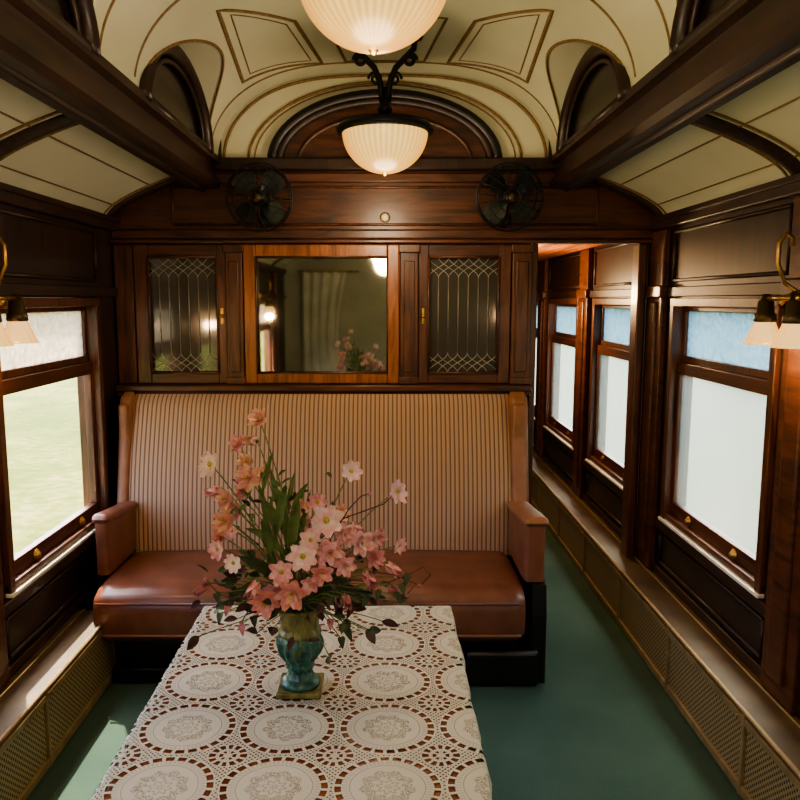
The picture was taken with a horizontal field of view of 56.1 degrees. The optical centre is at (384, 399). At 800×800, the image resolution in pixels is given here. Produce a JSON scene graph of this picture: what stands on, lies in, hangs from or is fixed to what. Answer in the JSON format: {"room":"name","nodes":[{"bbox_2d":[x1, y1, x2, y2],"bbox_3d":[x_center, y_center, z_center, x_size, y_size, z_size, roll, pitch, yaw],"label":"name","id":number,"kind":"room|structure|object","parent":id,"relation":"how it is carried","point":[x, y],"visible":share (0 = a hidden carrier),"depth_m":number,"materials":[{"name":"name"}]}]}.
{"room":"train carriage","nodes":[
{"label":"train carriage","id":0,"kind":"room"},
{"bbox_2d":[0,203,120,664],"bbox_3d":[-1.400,0.489,0.721,0.100,2.100,6.500,0,8,0],"label":"wall","id":1,"kind":"structure","parent":0,"point":[32,247],"depth_m":3.18,"materials":[{"name":"brown wood"}]},
{"bbox_2d":[0,237,38,346],"bbox_3d":[-1.221,-0.347,2.355,0.163,0.346,0.295,0,8,0],"label":"wall sconce","id":2,"kind":"object","parent":1,"relation":"attached to","point":[17,330],"visible":1,"depth_m":2.42,"materials":[{"name":"gold metal"}]},
{"bbox_2d":[0,297,109,597],"bbox_3d":[-1.396,0.115,3.082,0.148,1.062,0.980,0,8,0],"label":"window","id":3,"kind":"structure","parent":1,"relation":"in","point":[83,329],"depth_m":3.17,"materials":[{"name":"brown wood"}]},
{"bbox_2d":[0,182,124,692],"bbox_3d":[-1.327,0.377,0.706,0.054,1.735,6.500,0,8,0],"label":"trim","id":4,"kind":"structure","parent":1,"relation":"attached to","point":[11,195],"depth_m":2.94,"materials":[{"name":"brown wood"}]},
{"bbox_2d":[114,72,654,396],"bbox_3d":[0.000,-0.279,3.827,2.700,2.800,0.060,0,8,0],"label":"wall","id":5,"kind":"structure","parent":0,"point":[153,211],"depth_m":3.70,"materials":[{"name":"brown wood"}]},
{"bbox_2d":[133,245,227,382],"bbox_3d":[-1.018,-0.425,3.748,0.455,0.688,0.056,0,8,0],"label":"upper cabinet","id":6,"kind":"object","parent":5,"relation":"attached to","point":[180,290],"visible":1,"depth_m":3.76,"materials":[{"name":"brown wood"}]},
{"bbox_2d":[225,162,292,231],"bbox_3d":[-0.586,-0.954,3.568,0.318,0.318,0.269,0,8,0],"label":"fan","id":7,"kind":"object","parent":5,"relation":"attached to","point":[272,212],"visible":1,"depth_m":3.49,"materials":[{"name":"black metal"}]},
{"bbox_2d":[243,245,398,383],"bbox_3d":[-0.315,-0.425,3.745,0.770,0.688,0.061,0,8,0],"label":"wall mirror","id":8,"kind":"object","parent":5,"relation":"attached to","point":[314,314],"visible":1,"depth_m":3.75,"materials":[{"name":"orange wood"}]},
{"bbox_2d":[113,244,534,395],"bbox_3d":[-0.304,-0.393,3.735,2.081,0.750,0.089,0,8,0],"label":"trim","id":9,"kind":"structure","parent":5,"relation":"attached to","point":[522,254],"depth_m":3.73,"materials":[{"name":"brown wood"}]},
{"bbox_2d":[110,74,656,557],"bbox_3d":[0.000,-0.233,3.815,2.700,2.713,0.135,0,8,0],"label":"trim","id":10,"kind":"structure","parent":5,"relation":"attached to","point":[309,140],"depth_m":3.67,"materials":[{"name":"brown wood"}]},
{"bbox_2d":[380,212,389,222],"bbox_3d":[0.000,-0.903,3.707,0.052,0.052,0.012,0,8,0],"label":"button","id":11,"kind":"object","parent":5,"relation":"attached to","point":[384,217],"visible":1,"depth_m":3.71,"materials":[{"name":"gold metal"}]},
{"bbox_2d":[0,0,799,191],"bbox_3d":[0.000,-0.687,0.513,1.940,0.174,6.398,0,8,0],"label":"beam","id":12,"kind":"structure","parent":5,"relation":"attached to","point":[751,42],"depth_m":2.08,"materials":[{"name":"brown wood"}]},
{"bbox_2d":[418,245,510,382],"bbox_3d":[0.397,-0.425,3.748,0.457,0.688,0.056,0,8,0],"label":"upper cabinet","id":13,"kind":"object","parent":5,"relation":"attached to","point":[465,290],"visible":1,"depth_m":3.76,"materials":[{"name":"brown wood"}]},
{"bbox_2d":[476,162,543,231],"bbox_3d":[0.581,-0.954,3.568,0.318,0.318,0.269,0,8,0],"label":"fan","id":14,"kind":"object","parent":5,"relation":"attached to","point":[496,212],"visible":1,"depth_m":3.49,"materials":[{"name":"black metal"}]},
{"bbox_2d":[27,504,742,799],"bbox_3d":[0.000,1.268,3.045,3.000,0.060,11.100,0,8,0],"label":"floor","id":15,"kind":"structure","parent":0,"point":[601,725],"depth_m":2.88,"materials":[{"name":"green carpet"}]},
{"bbox_2d":[0,608,115,799],"bbox_3d":[-1.257,1.446,0.357,0.178,0.298,5.916,0,8,0],"label":"baseboard heater","id":16,"kind":"object","parent":15,"relation":"on","point":[44,703],"visible":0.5,"depth_m":2.70,"materials":[{"name":"gold metal"}]},
{"bbox_2d":[104,609,474,799],"bbox_3d":[-0.165,1.064,1.491,0.676,0.757,1.411,0,8,0],"label":"dining table","id":17,"kind":"object","parent":15,"relation":"on","point":[427,771],"visible":0.32,"depth_m":1.60,"materials":[{"name":"brown wood"}]},
{"bbox_2d":[90,605,491,799],"bbox_3d":[-0.165,0.802,1.456,0.743,0.238,1.478,0,8,0],"label":"lace tablecloth","id":18,"kind":"object","parent":17,"relation":"on","point":[286,728],"visible":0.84,"depth_m":1.55,"materials":[{"name":"fabric"}]},
{"bbox_2d":[187,408,430,698],"bbox_3d":[-0.167,0.336,1.626,0.531,0.636,0.354,0,8,0],"label":"flower vase","id":19,"kind":"object","parent":18,"relation":"on","point":[300,604],"visible":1,"depth_m":1.61,"materials":[{"name":"teal ceramic"}]},
{"bbox_2d":[92,392,548,685],"bbox_3d":[-0.300,0.588,3.454,2.000,1.180,0.795,0,8,0],"label":"bench sofa","id":20,"kind":"object","parent":15,"relation":"on","point":[467,518],"visible":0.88,"depth_m":3.62,"materials":[{"name":"brown leather"}]},
{"bbox_2d":[531,450,799,799],"bbox_3d":[1.257,1.117,2.825,0.178,0.298,11.196,0,8,0],"label":"baseboard heater","id":21,"kind":"object","parent":15,"relation":"on","point":[754,740],"visible":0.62,"depth_m":3.00,"materials":[{"name":"gold metal"}]},
{"bbox_2d":[0,0,799,213],"bbox_3d":[0.000,-0.813,0.497,2.700,0.700,6.400,0,8,0],"label":"ceiling","id":22,"kind":"structure","parent":0,"point":[264,43],"depth_m":2.83,"materials":[{"name":"beige paint"}]},
{"bbox_2d":[32,0,100,56],"bbox_3d":[-0.816,-1.043,1.596,0.064,0.322,0.984,0,8,0],"label":"window","id":23,"kind":"structure","parent":22,"relation":"attached to","point":[78,17],"depth_m":1.98,"materials":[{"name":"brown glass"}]},
{"bbox_2d":[139,45,213,152],"bbox_3d":[-0.816,-1.226,2.964,0.064,0.322,0.984,0,8,0],"label":"window","id":24,"kind":"structure","parent":22,"relation":"attached to","point":[171,82],"depth_m":2.99,"materials":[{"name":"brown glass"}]},
{"bbox_2d":[301,0,445,54],"bbox_3d":[-0.025,-1.031,1.598,0.384,0.565,0.384,0,8,0],"label":"pendant lamp","id":25,"kind":"object","parent":22,"relation":"hanging from","point":[373,27],"visible":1,"depth_m":1.56,"materials":[{"name":"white glass"}]},
{"bbox_2d":[336,36,433,175],"bbox_3d":[0.000,-1.238,3.164,0.414,0.569,0.414,0,8,0],"label":"pendant lamp","id":26,"kind":"object","parent":22,"relation":"hanging from","point":[384,143],"visible":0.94,"depth_m":3.08,"materials":[{"name":"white glass"}]},
{"bbox_2d":[0,0,799,205],"bbox_3d":[0.000,-0.836,0.443,2.609,0.646,6.300,0,8,0],"label":"trim","id":27,"kind":"structure","parent":22,"relation":"attached to","point":[218,12],"depth_m":2.92,"materials":[{"name":"gold metal"}]},
{"bbox_2d":[0,111,799,216],"bbox_3d":[0.000,-0.637,1.050,2.738,0.226,5.390,0,8,0],"label":"trim","id":28,"kind":"structure","parent":22,"relation":"attached to","point":[763,147],"depth_m":2.40,"materials":[{"name":"brown wood"}]},
{"bbox_2d":[556,45,630,152],"bbox_3d":[0.816,-1.226,2.964,0.064,0.322,0.984,0,8,0],"label":"window","id":29,"kind":"structure","parent":22,"relation":"attached to","point":[598,82],"depth_m":2.99,"materials":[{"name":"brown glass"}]},
{"bbox_2d":[669,0,737,56],"bbox_3d":[0.816,-1.043,1.596,0.064,0.322,0.984,0,8,0],"label":"window","id":30,"kind":"structure","parent":22,"relation":"attached to","point":[691,17],"depth_m":1.98,"materials":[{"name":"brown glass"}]},
{"bbox_2d":[538,244,603,260],"bbox_3d":[1.060,-1.149,5.981,0.780,0.045,4.440,0,8,0],"label":"ceiling","id":31,"kind":"structure","parent":0,"point":[545,251],"depth_m":4.99,"materials":[{"name":"brown wood"}]},
{"bbox_2d":[533,196,795,664],"bbox_3d":[1.400,0.198,2.902,0.100,2.100,10.900,0,8,0],"label":"wall","id":32,"kind":"structure","parent":0,"point":[747,245],"depth_m":3.20,"materials":[{"name":"brown wood"}]},
{"bbox_2d":[534,299,538,419],"bbox_3d":[1.396,-0.412,7.037,0.148,1.062,0.980,0,8,0],"label":"window","id":33,"kind":"structure","parent":32,"relation":"in","point":[537,299],"depth_m":6.63,"materials":[{"name":"brown wood"}]},
{"bbox_2d":[543,299,578,449],"bbox_3d":[1.396,-0.236,5.719,0.148,1.062,0.980,0,8,0],"label":"window","id":34,"kind":"structure","parent":32,"relation":"in","point":[562,325],"depth_m":6.02,"materials":[{"name":"brown wood"}]},
{"bbox_2d":[585,298,630,489],"bbox_3d":[1.396,-0.060,4.401,0.148,1.062,0.980,0,8,0],"label":"window","id":35,"kind":"structure","parent":32,"relation":"in","point":[610,335],"depth_m":4.78,"materials":[{"name":"brown wood"}]},
{"bbox_2d":[533,173,799,717],"bbox_3d":[1.327,0.086,2.887,0.054,1.735,10.900,0,8,0],"label":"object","id":36,"kind":"structure","parent":32,"relation":"attached to","point":[778,672],"depth_m":3.18,"materials":[{"name":"brown wood"}]},
{"bbox_2d":[658,297,783,597],"bbox_3d":[1.396,0.115,3.082,0.148,1.062,0.980,0,8,0],"label":"window","id":37,"kind":"structure","parent":32,"relation":"in","point":[696,343],"depth_m":3.12,"materials":[{"name":"brown wood"}]},
{"bbox_2d":[742,231,799,348],"bbox_3d":[1.221,-0.337,2.275,0.163,0.346,0.295,0,8,0],"label":"wall sconce","id":38,"kind":"object","parent":32,"relation":"attached to","point":[764,330],"visible":1,"depth_m":2.27,"materials":[{"name":"gold metal"}]},
{"label":"outside","id":39,"kind":"structure","parent":0,"visible":0},
{"bbox_2d":[3,336,83,554],"bbox_3d":[0.000,2.855,0.381,120.000,0.100,120.000,0,8,0],"label":"ground","id":40,"kind":"structure","parent":39,"point":[42,426],"depth_m":13.50,"materials":[{"name":"green plant"}]},
{"bbox_2d":[534,297,766,554],"bbox_3d":[3.675,0.095,7.075,0.250,3.600,38.000,0,8,0],"label":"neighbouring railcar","id":41,"kind":"object","parent":40,"relation":"on","point":[727,426],"visible":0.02,"depth_m":8.14,"materials":[{"name":"white"}]}
]}

